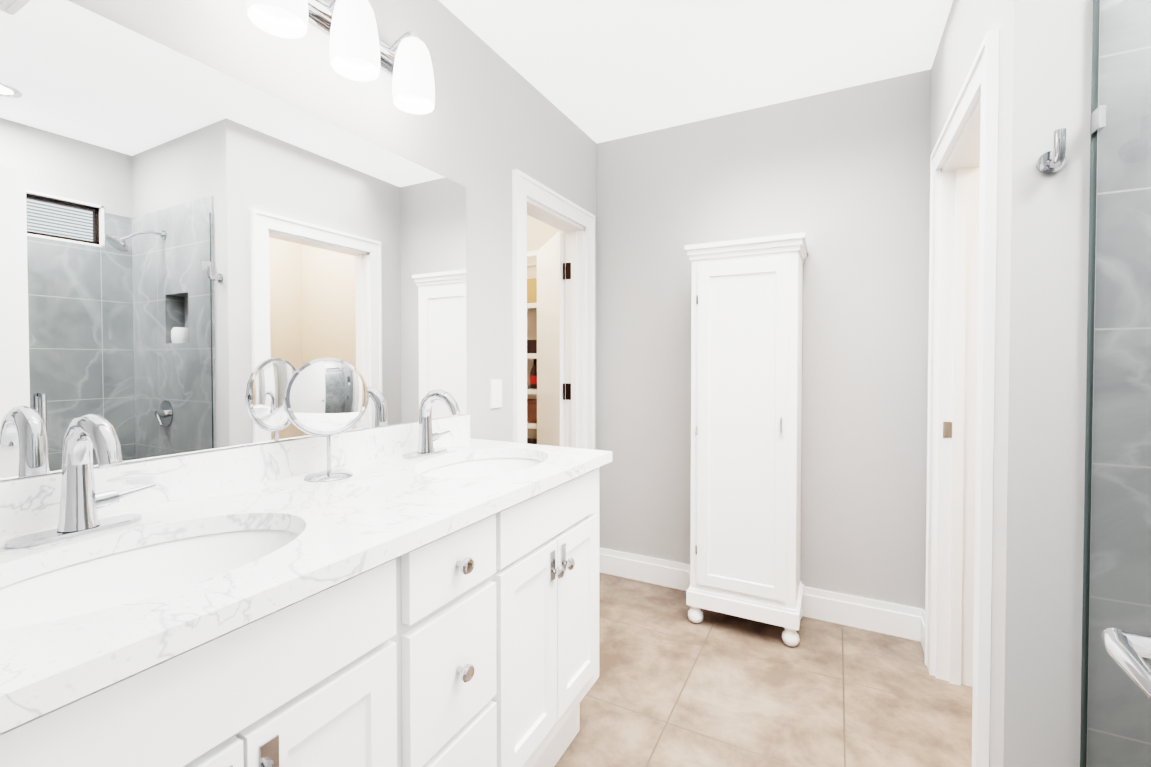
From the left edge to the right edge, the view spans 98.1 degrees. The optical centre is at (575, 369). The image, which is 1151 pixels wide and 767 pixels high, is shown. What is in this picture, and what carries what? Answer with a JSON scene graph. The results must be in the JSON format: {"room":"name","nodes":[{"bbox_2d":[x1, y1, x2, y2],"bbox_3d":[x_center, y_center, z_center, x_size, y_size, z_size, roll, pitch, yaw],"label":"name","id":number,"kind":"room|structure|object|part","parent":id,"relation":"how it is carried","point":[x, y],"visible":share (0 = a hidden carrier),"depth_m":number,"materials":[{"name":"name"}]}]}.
{"room":"bathroom","nodes":[
{"label":"bathroom","id":0,"kind":"room"},
{"bbox_2d":[2,0,596,480],"bbox_3d":[-0.552,-0.045,1.724,0.110,2.470,2.917,1,1,28],"label":"wall","id":1,"kind":"structure","parent":0,"point":[486,126],"depth_m":1.83,"materials":[{"name":"paint"}]},
{"bbox_2d":[0,0,466,480],"bbox_3d":[-0.764,-0.244,1.183,0.005,0.844,1.534,1,1,28],"label":"vanity mirror","id":2,"kind":"object","parent":1,"relation":"attached to","point":[196,256],"visible":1,"depth_m":1.06,"materials":[{"name":"silver glass"}]},
{"bbox_2d":[0,415,469,536],"bbox_3d":[-0.758,0.223,1.187,0.020,0.087,1.534,1,1,28],"label":"backsplash","id":3,"kind":"structure","parent":1,"relation":"attached to","point":[23,501],"depth_m":1.12,"materials":[{"name":"white stone"}]},
{"bbox_2d":[246,0,434,113],"bbox_3d":[-0.597,-0.878,1.295,0.193,0.217,0.670,1,1,28],"label":"sconce","id":4,"kind":"object","parent":1,"relation":"attached to","point":[320,14],"depth_m":1.29,"materials":[{"name":"white glass"}]},
{"bbox_3d":[-0.564,-0.862,1.278,0.118,0.186,0.518,1,1,28],"label":"vanity sconce shade","id":5,"kind":"part","parent":4,"relation":"part of","materials":[{"name":"white glass"}]},
{"bbox_2d":[490,379,501,407],"bbox_3d":[-0.322,0.097,2.037,0.008,0.115,0.070,1,1,28],"label":"switch plate","id":6,"kind":"object","parent":1,"relation":"attached to","point":[495,393],"visible":1,"depth_m":2.03,"materials":[{"name":"white plastic"}]},
{"bbox_2d":[537,231,564,446],"bbox_3d":[-0.157,0.188,3.075,0.035,1.935,0.569,0,1,-17],"label":"closet door","id":7,"kind":"structure","parent":1,"relation":"in","point":[550,344],"depth_m":2.97,"materials":[{"name":"white wood"}]},
{"bbox_2d":[512,169,594,449],"bbox_3d":[-0.135,0.159,2.513,0.148,2.035,0.775,1,1,28],"label":"door frame","id":8,"kind":"structure","parent":1,"relation":"attached to","point":[574,222],"depth_m":2.74,"materials":[{"name":"painted wood"},{"name":"oil bronze"}]},
{"bbox_2d":[527,215,559,438],"bbox_3d":[-0.210,-0.083,3.962,1.580,2.470,0.100,1,1,28],"label":"wall","id":9,"kind":"structure","parent":0,"point":[540,234],"depth_m":3.95,"materials":[{"name":"paint"}]},
{"bbox_2d":[527,250,537,428],"bbox_3d":[-0.380,-0.051,3.756,1.410,1.554,0.415,1,1,28],"label":"wire closet shelf","id":10,"kind":"object","parent":9,"relation":"attached to","point":[531,306],"visible":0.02,"depth_m":3.49,"materials":[{"name":"white metal"}]},
{"bbox_2d":[527,278,536,308],"bbox_3d":[-0.309,-0.555,3.679,0.400,0.175,0.280,1,1,28],"label":"basket","id":11,"kind":"object","parent":10,"relation":"on","point":[531,290],"visible":0.07,"depth_m":3.52,"materials":[{"name":"beige wicker"}]},
{"bbox_2d":[527,438,536,443],"bbox_3d":[-0.284,0.615,3.691,0.450,0.155,0.270,1,1,28],"label":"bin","id":12,"kind":"object","parent":10,"relation":"on","point":[531,441],"depth_m":3.73,"materials":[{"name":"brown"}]},
{"bbox_2d":[527,398,536,422],"bbox_3d":[-0.240,0.300,3.663,0.450,0.145,0.270,1,1,28],"label":"box","id":13,"kind":"object","parent":10,"relation":"on","point":[531,410],"visible":0.21,"depth_m":3.55,"materials":[{"name":"brown cardboard"}]},
{"bbox_2d":[527,340,536,352],"bbox_3d":[-0.300,-0.165,3.680,0.480,0.095,0.280,1,1,28],"label":"shoes","id":14,"kind":"object","parent":10,"relation":"on","point":[531,346],"visible":0.07,"depth_m":3.53,"materials":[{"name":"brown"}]},
{"bbox_2d":[530,359,536,387],"bbox_3d":[-0.292,0.028,3.612,0.072,0.210,0.072,0,1,16],"label":"bottle","id":15,"kind":"object","parent":10,"relation":"on","point":[533,378],"visible":0.52,"depth_m":3.56,"materials":[{"name":"red"}]},
{"bbox_2d":[439,0,952,142],"bbox_3d":[0.153,-1.329,1.691,4.650,0.100,3.950,1,1,28],"label":"ceiling","id":16,"kind":"structure","parent":0,"point":[598,71],"depth_m":2.01,"materials":[{"name":"paint"}]},
{"bbox_2d":[554,572,972,766],"bbox_3d":[0.153,1.240,1.734,4.650,0.100,3.950,1,1,28],"label":"floor","id":17,"kind":"structure","parent":0,"point":[673,685],"depth_m":1.82,"materials":[{"name":"tile"}]},
{"bbox_2d":[0,457,611,766],"bbox_3d":[-0.500,0.752,1.054,0.608,0.898,1.522,1,1,28],"label":"bathroom vanity","id":18,"kind":"object","parent":17,"relation":"on","point":[423,591],"depth_m":0.83,"materials":[{"name":"white"}]},
{"bbox_2d":[0,437,611,716],"bbox_3d":[-0.503,0.286,1.055,0.596,0.032,1.534,1,1,28],"label":"countertop","id":19,"kind":"structure","parent":18,"relation":"on","point":[385,506],"depth_m":0.83,"materials":[{"name":"white stone"}]},
{"bbox_2d":[0,414,159,548],"bbox_3d":[-0.782,0.172,0.824,0.161,0.202,0.189,1,1,28],"label":"faucet","id":20,"kind":"object","parent":19,"relation":"on","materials":[{"name":"silver metal"}]},
{"bbox_2d":[0,513,311,636],"bbox_3d":[-0.632,0.375,0.737,0.339,0.159,0.464,1,1,28],"label":"sink","id":21,"kind":"object","parent":19,"relation":"in","point":[41,594],"depth_m":0.84,"materials":[{"name":"white ceramic"}]},
{"bbox_2d":[282,357,368,481],"bbox_3d":[-0.614,0.117,1.242,0.112,0.296,0.194,1,1,28],"label":"makeup mirror","id":22,"kind":"object","parent":19,"relation":"on","point":[327,397],"visible":1,"depth_m":1.23,"materials":[{"name":"silver metal"}]},
{"bbox_2d":[396,389,463,456],"bbox_3d":[-0.411,0.160,1.533,0.161,0.202,0.190,1,1,28],"label":"faucet","id":23,"kind":"object","parent":19,"relation":"on","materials":[{"name":"silver metal"}]},
{"bbox_2d":[416,449,543,480],"bbox_3d":[-0.261,0.363,1.445,0.339,0.159,0.464,1,1,28],"label":"sink","id":24,"kind":"object","parent":19,"relation":"in","point":[479,466],"depth_m":1.62,"materials":[{"name":"white ceramic"}]},
{"bbox_2d":[685,232,808,646],"bbox_3d":[0.801,0.304,2.341,0.502,1.750,0.349,1,1,28],"label":"linen cabinet","id":25,"kind":"object","parent":17,"relation":"on","point":[746,376],"visible":1,"depth_m":2.20,"materials":[{"name":"white wood"}]},
{"bbox_3d":[0.797,1.176,0.516,0.100,0.070,1.285,1,1,28],"label":"shower curb","id":26,"kind":"object","parent":17,"relation":"on","visible":0},
{"bbox_2d":[1080,0,1150,766],"bbox_3d":[0.959,0.170,0.808,0.010,1.928,0.588,1,1,28],"label":"glass","id":27,"kind":"object","parent":26,"relation":"on","point":[1098,120],"visible":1,"depth_m":1.05,"materials":[{"name":"grey"}]},
{"bbox_2d":[1101,628,1150,698],"bbox_3d":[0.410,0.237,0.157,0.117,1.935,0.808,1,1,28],"label":"door handle","id":28,"kind":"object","parent":27,"relation":"attached to","point":[1127,652],"depth_m":0.47,"materials":[{"name":"silver metal"}]},
{"bbox_2d":[597,69,930,610],"bbox_3d":[1.397,-0.054,2.288,2.820,2.470,0.110,1,1,28],"label":"wall","id":29,"kind":"structure","parent":0,"point":[840,178],"depth_m":2.37,"materials":[{"name":"paint"}]},
{"bbox_2d":[599,547,924,650],"bbox_3d":[0.819,1.108,2.537,1.577,0.138,0.019,1,1,28],"label":"baseboard","id":30,"kind":"structure","parent":29,"relation":"attached to","point":[898,620],"depth_m":2.34,"materials":[{"name":"white wood"}]},
{"bbox_2d":[925,0,1000,766],"bbox_3d":[1.328,-0.044,1.671,0.110,2.470,1.047,1,1,28],"label":"wall","id":31,"kind":"structure","parent":0,"point":[969,24],"depth_m":1.65,"materials":[{"name":"paint"}]},
{"bbox_2d":[924,28,999,766],"bbox_3d":[1.276,0.175,1.597,0.138,2.035,0.850,1,1,28],"label":"door frame","id":32,"kind":"structure","parent":31,"relation":"attached to","point":[961,341],"depth_m":1.86,"materials":[{"name":"white wood"}]},
{"bbox_2d":[990,0,1092,766],"bbox_3d":[1.512,-0.031,0.922,1.130,2.470,0.110,1,1,28],"label":"wall","id":33,"kind":"structure","parent":0,"point":[1041,323],"depth_m":1.11,"materials":[{"name":"paint"}]},
{"bbox_2d":[1036,128,1065,173],"bbox_3d":[1.029,-0.467,1.071,0.048,0.074,0.062,1,1,28],"label":"robe hook","id":34,"kind":"object","parent":33,"relation":"attached to","point":[1051,162],"visible":1,"depth_m":1.06,"materials":[{"name":"silver metal"}]},
{"bbox_2d":[1086,0,1150,766],"bbox_3d":[1.513,0.159,0.906,0.890,2.090,0.096,1,1,28],"label":"wall tile","id":35,"kind":"structure","parent":33,"relation":"attached to","point":[1125,521],"depth_m":1.04,"materials":[{"name":"grey tile"}]}
]}

